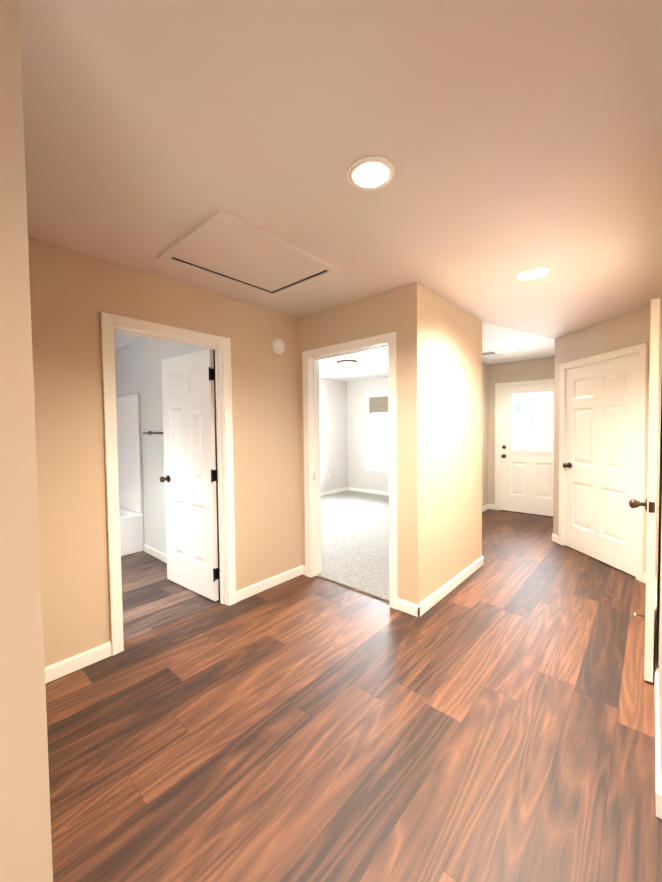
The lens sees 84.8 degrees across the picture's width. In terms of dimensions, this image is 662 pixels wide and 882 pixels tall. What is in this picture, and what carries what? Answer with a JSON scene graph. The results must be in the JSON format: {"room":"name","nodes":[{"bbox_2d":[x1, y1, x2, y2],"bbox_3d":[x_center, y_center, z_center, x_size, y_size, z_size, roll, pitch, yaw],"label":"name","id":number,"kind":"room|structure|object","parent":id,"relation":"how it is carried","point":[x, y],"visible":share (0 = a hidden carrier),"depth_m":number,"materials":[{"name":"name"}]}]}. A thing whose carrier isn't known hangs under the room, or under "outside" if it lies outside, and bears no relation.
{"room":"home hallway","nodes":[
{"label":"home hallway","id":0,"kind":"room"},
{"bbox_2d":[0,0,52,881],"bbox_3d":[-2.131,0.189,0.236,1.447,2.400,2.820,1,3,42],"label":"wall","id":1,"kind":"structure","parent":0,"point":[25,839],"depth_m":0.78,"materials":[{"name":"beige paint"}]},
{"bbox_2d":[114,337,209,553],"bbox_3d":[-1.785,0.063,3.867,2.626,2.400,0.115,1,3,42],"label":"wall","id":2,"kind":"structure","parent":0,"point":[138,366],"depth_m":3.89,"materials":[{"name":"paint"}]},
{"bbox_2d":[143,431,162,434],"bbox_3d":[-1.766,-0.083,3.724,0.658,0.048,0.064,1,3,42],"label":"towel rail","id":3,"kind":"object","parent":2,"relation":"attached to","point":[149,432],"visible":0.48,"depth_m":3.77,"materials":[{"name":"brown metal"}]},
{"bbox_2d":[144,544,166,562],"bbox_3d":[-1.482,1.228,3.563,1.739,0.085,0.014,1,3,42],"label":"baseboard","id":4,"kind":"structure","parent":2,"relation":"attached to","point":[159,555],"depth_m":3.92,"materials":[{"name":"white wood"}]},
{"bbox_2d":[28,237,301,666],"bbox_3d":[-1.002,0.095,2.643,0.060,2.400,2.321,1,3,42],"label":"wall","id":5,"kind":"structure","parent":0,"point":[74,294],"depth_m":2.17,"materials":[{"name":"beige paint"}]},
{"bbox_2d":[100,312,235,655],"bbox_3d":[-1.114,0.259,2.561,0.159,2.080,0.880,1,3,42],"label":"door frame","id":6,"kind":"structure","parent":5,"relation":"attached to","point":[111,324],"depth_m":2.42,"materials":[{"name":"white wood"}]},
{"bbox_2d":[45,565,301,683],"bbox_3d":[-1.004,1.254,2.609,0.014,0.085,2.192,1,3,42],"label":"baseboard","id":7,"kind":"structure","parent":5,"relation":"attached to","point":[57,670],"depth_m":2.17,"materials":[{"name":"white wood"}]},
{"bbox_2d":[160,349,219,601],"bbox_3d":[-1.214,0.281,3.058,0.768,2.006,0.191,1,3,42],"label":"bathroom door","id":8,"kind":"structure","parent":5,"relation":"in","point":[190,479],"depth_m":3.03,"materials":[{"name":"white wood"}]},
{"bbox_2d":[272,338,284,353],"bbox_3d":[-0.454,-0.830,3.168,0.038,0.136,0.136,1,3,42],"label":"smoke detector","id":9,"kind":"object","parent":5,"relation":"attached to","point":[278,346],"visible":1,"depth_m":3.15,"materials":[{"name":"white plastic"}]},
{"bbox_2d":[319,378,346,491],"bbox_3d":[-0.886,-0.041,6.664,0.115,2.400,3.854,1,3,42],"label":"wall","id":10,"kind":"structure","parent":0,"point":[342,433],"depth_m":7.63,"materials":[{"name":"paint"}]},
{"bbox_2d":[321,487,347,495],"bbox_3d":[-0.868,1.119,6.612,0.014,0.085,3.725,1,3,42],"label":"baseboard","id":11,"kind":"structure","parent":10,"relation":"attached to","point":[334,491],"depth_m":7.66,"materials":[{"name":"white wood"}]},
{"bbox_2d":[19,0,661,381],"bbox_3d":[0.033,-1.118,2.393,7.500,0.022,9.200,1,3,42],"label":"ceiling","id":12,"kind":"structure","parent":0,"point":[510,140],"depth_m":1.31,"materials":[{"name":"paint"}]},
{"bbox_2d":[157,209,340,297],"bbox_3d":[-0.480,-1.090,2.238,0.679,0.016,0.874,1,3,42],"label":"attic access hatch","id":13,"kind":"object","parent":12,"relation":"attached to","point":[221,245],"visible":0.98,"depth_m":2.16,"materials":[{"name":"paint"}]},
{"bbox_2d":[336,359,357,368],"bbox_3d":[0.249,-1.156,5.544,0.340,0.122,0.340,1,3,42],"label":"light","id":14,"kind":"object","parent":12,"relation":"attached to","point":[347,363],"visible":1,"depth_m":5.44,"materials":[{"name":"white glass"}]},
{"bbox_2d":[347,156,394,189],"bbox_3d":[0.161,-1.075,1.465,0.190,0.010,0.190,1,3,42],"label":"recessed light","id":15,"kind":"object","parent":12,"relation":"in","point":[371,173],"visible":1,"depth_m":1.45,"materials":[{"name":"white glass"}]},
{"bbox_2d":[482,351,497,354],"bbox_3d":[2.151,-1.217,5.044,0.280,0.011,0.180,1,3,42],"label":"ceiling vent","id":16,"kind":"object","parent":12,"relation":"in","point":[489,352],"visible":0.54,"depth_m":4.99,"materials":[{"name":"white metal"}]},
{"bbox_2d":[504,348,518,350],"bbox_3d":[2.405,-1.214,4.832,0.190,0.010,0.190,1,3,42],"label":"recessed light","id":17,"kind":"object","parent":12,"relation":"in","point":[512,349],"visible":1,"depth_m":4.79,"materials":[{"name":"white"}]},
{"bbox_2d":[516,268,548,279],"bbox_3d":[1.356,-1.121,2.441,0.190,0.010,0.190,1,3,42],"label":"recessed light","id":18,"kind":"object","parent":12,"relation":"in","point":[532,273],"visible":1,"depth_m":2.42,"materials":[{"name":"white"}]},
{"bbox_2d":[317,490,388,600],"bbox_3d":[0.468,1.186,5.492,3.900,0.030,3.940,1,3,42],"label":"floor","id":19,"kind":"structure","parent":0,"point":[355,539],"depth_m":4.38,"materials":[{"name":"beige carpet"}]},
{"bbox_2d":[45,509,661,881],"bbox_3d":[0.099,1.300,2.440,7.200,0.020,9.000,1,3,42],"label":"floor","id":20,"kind":"structure","parent":0,"point":[491,718],"depth_m":1.63,"materials":[{"name":"wood"}]},
{"bbox_2d":[116,393,143,555],"bbox_3d":[-2.990,0.382,3.737,0.767,1.800,1.694,1,3,42],"label":"bathtub surround","id":21,"kind":"object","parent":20,"relation":"on","point":[130,475],"visible":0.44,"depth_m":4.19,"materials":[{"name":"white plastic"}]},
{"bbox_2d":[299,285,410,601],"bbox_3d":[0.165,0.068,3.044,1.153,2.400,0.060,1,3,42],"label":"wall","id":22,"kind":"structure","parent":0,"point":[380,314],"depth_m":2.73,"materials":[{"name":"beige paint"}]},
{"bbox_2d":[302,332,397,609],"bbox_3d":[0.169,0.227,3.085,0.980,2.080,0.159,1,3,42],"label":"door frame","id":23,"kind":"structure","parent":22,"relation":"attached to","point":[311,432],"depth_m":3.29,"materials":[{"name":"white wood"}]},
{"bbox_2d":[302,565,419,616],"bbox_3d":[0.182,1.226,3.031,1.227,0.085,0.014,1,3,42],"label":"baseboard","id":24,"kind":"structure","parent":22,"relation":"attached to","point":[408,607],"depth_m":2.69,"materials":[{"name":"white wood"}]},
{"bbox_2d":[347,377,388,491],"bbox_3d":[1.469,-0.082,7.072,2.858,2.400,0.115,1,3,42],"label":"wall","id":25,"kind":"structure","parent":0,"point":[357,476],"depth_m":7.75,"materials":[{"name":"paint"}]},
{"bbox_2d":[348,487,388,495],"bbox_3d":[1.438,1.077,7.065,2.863,0.085,0.014,1,3,42],"label":"baseboard","id":26,"kind":"structure","parent":25,"relation":"attached to","point":[368,491],"depth_m":7.63,"materials":[{"name":"white wood"}]},
{"bbox_2d":[364,391,388,471],"bbox_3d":[1.163,-0.186,7.307,1.145,1.620,0.165,1,3,42],"label":"bedroom window","id":27,"kind":"structure","parent":25,"relation":"in","point":[376,437],"depth_m":7.54,"materials":[{"name":"white"}]},
{"bbox_2d":[369,396,387,412],"bbox_3d":[1.149,-0.741,7.280,0.915,0.320,0.037,1,3,42],"label":"window blind","id":28,"kind":"object","parent":27,"relation":"attached to","point":[378,404],"visible":0.52,"depth_m":7.42,"materials":[{"name":"beige fabric"}]},
{"bbox_2d":[409,282,481,604],"bbox_3d":[1.035,0.056,3.111,0.060,2.400,1.314,1,3,42],"label":"wall","id":29,"kind":"structure","parent":0,"point":[446,422],"depth_m":2.92,"materials":[{"name":"beige paint"}]},
{"bbox_2d":[417,556,483,616],"bbox_3d":[1.076,1.213,3.125,0.014,0.085,1.342,1,3,42],"label":"baseboard","id":30,"kind":"structure","parent":29,"relation":"attached to","point":[433,599],"depth_m":3.00,"materials":[{"name":"white wood"}]},
{"bbox_2d":[482,363,487,505],"bbox_3d":[1.758,-0.021,5.158,0.115,2.400,2.711,1,3,42],"label":"wall","id":31,"kind":"structure","parent":0,"point":[485,434],"depth_m":5.93,"materials":[{"name":"paint"}]},
{"bbox_2d":[482,504,488,511],"bbox_3d":[1.781,1.138,5.111,0.014,0.085,2.596,1,3,42],"label":"baseboard","id":32,"kind":"structure","parent":31,"relation":"attached to","point":[485,507],"depth_m":5.95,"materials":[{"name":"white wood"}]},
{"bbox_2d":[488,357,554,504],"bbox_3d":[3.859,-0.041,5.029,3.200,2.400,0.115,1,3,42],"label":"wall","id":33,"kind":"structure","parent":0,"point":[534,369],"depth_m":5.88,"materials":[{"name":"paint"}]},
{"bbox_2d":[488,504,494,509],"bbox_3d":[3.072,1.104,5.691,1.174,0.085,0.014,1,3,42],"label":"baseboard","id":34,"kind":"structure","parent":33,"relation":"attached to","point":[492,506],"depth_m":6.03,"materials":[{"name":"white wood"}]},
{"bbox_2d":[495,378,554,509],"bbox_3d":[3.137,0.106,5.661,1.055,2.080,0.137,1,3,42],"label":"door frame","id":35,"kind":"structure","parent":33,"relation":"attached to","point":[498,386],"depth_m":5.92,"materials":[{"name":"white wood"}]},
{"bbox_2d":[500,510,552,516],"bbox_3d":[3.153,1.140,5.700,0.915,0.011,0.125,1,3,42],"label":"trim","id":36,"kind":"structure","parent":33,"relation":"attached to","point":[526,513],"depth_m":5.69,"materials":[{"name":"grey"}]},
{"bbox_2d":[500,384,554,515],"bbox_3d":[3.101,0.139,5.621,0.909,1.994,0.123,1,3,42],"label":"entry door","id":37,"kind":"structure","parent":33,"relation":"in","point":[526,449],"depth_m":5.67,"materials":[{"name":"white wood"}]},
{"bbox_2d":[553,300,660,576],"bbox_3d":[2.756,0.020,3.570,0.115,2.400,1.495,-1,2,-3],"label":"wall","id":38,"kind":"structure","parent":0,"point":[628,329],"depth_m":3.54,"materials":[{"name":"paint"}]},
{"bbox_2d":[562,353,638,576],"bbox_3d":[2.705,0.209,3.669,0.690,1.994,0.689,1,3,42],"label":"closet door","id":39,"kind":"structure","parent":38,"relation":"in","point":[602,404],"depth_m":3.60,"materials":[{"name":"white wood"}]},
{"bbox_2d":[558,342,647,581],"bbox_3d":[2.741,0.177,3.669,0.137,2.080,1.065,-1,2,-3],"label":"door frame","id":40,"kind":"structure","parent":38,"relation":"attached to","point":[641,349],"depth_m":3.20,"materials":[{"name":"white wood"}]},
{"bbox_2d":[552,534,655,582],"bbox_3d":[2.699,1.175,3.705,0.014,0.085,1.295,-1,2,-3],"label":"baseboard","id":41,"kind":"structure","parent":38,"relation":"attached to","point":[554,538],"depth_m":4.26,"materials":[{"name":"white wood"}]},
{"bbox_2d":[656,300,661,792],"bbox_3d":[2.698,0.092,1.452,2.032,2.400,2.391,1,3,42],"label":"wall block","id":42,"kind":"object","parent":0,"point":[659,571],"visible":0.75,"depth_m":2.08,"materials":[{"name":"beige paint"}]},
{"bbox_2d":[629,298,659,682],"bbox_3d":[1.931,0.260,2.239,0.113,2.005,0.862,1,3,42],"label":"door","id":43,"kind":"structure","parent":42,"relation":"attached to","point":[649,504],"depth_m":1.89,"materials":[{"name":"white wood"}]},
{"bbox_2d":[654,578,660,817],"bbox_3d":[1.935,1.235,2.156,0.014,0.085,2.384,1,3,42],"label":"baseboard","id":44,"kind":"structure","parent":42,"relation":"attached to","point":[657,758],"depth_m":1.58,"materials":[{"name":"white wood"}]},
{"bbox_2d":[656,790,661,818],"bbox_3d":[1.897,1.288,0.607,2.014,0.085,0.014,1,3,42],"label":"baseboard","id":45,"kind":"structure","parent":42,"relation":"attached to","point":[657,792],"depth_m":1.26,"materials":[{"name":"white wood"}]}
]}

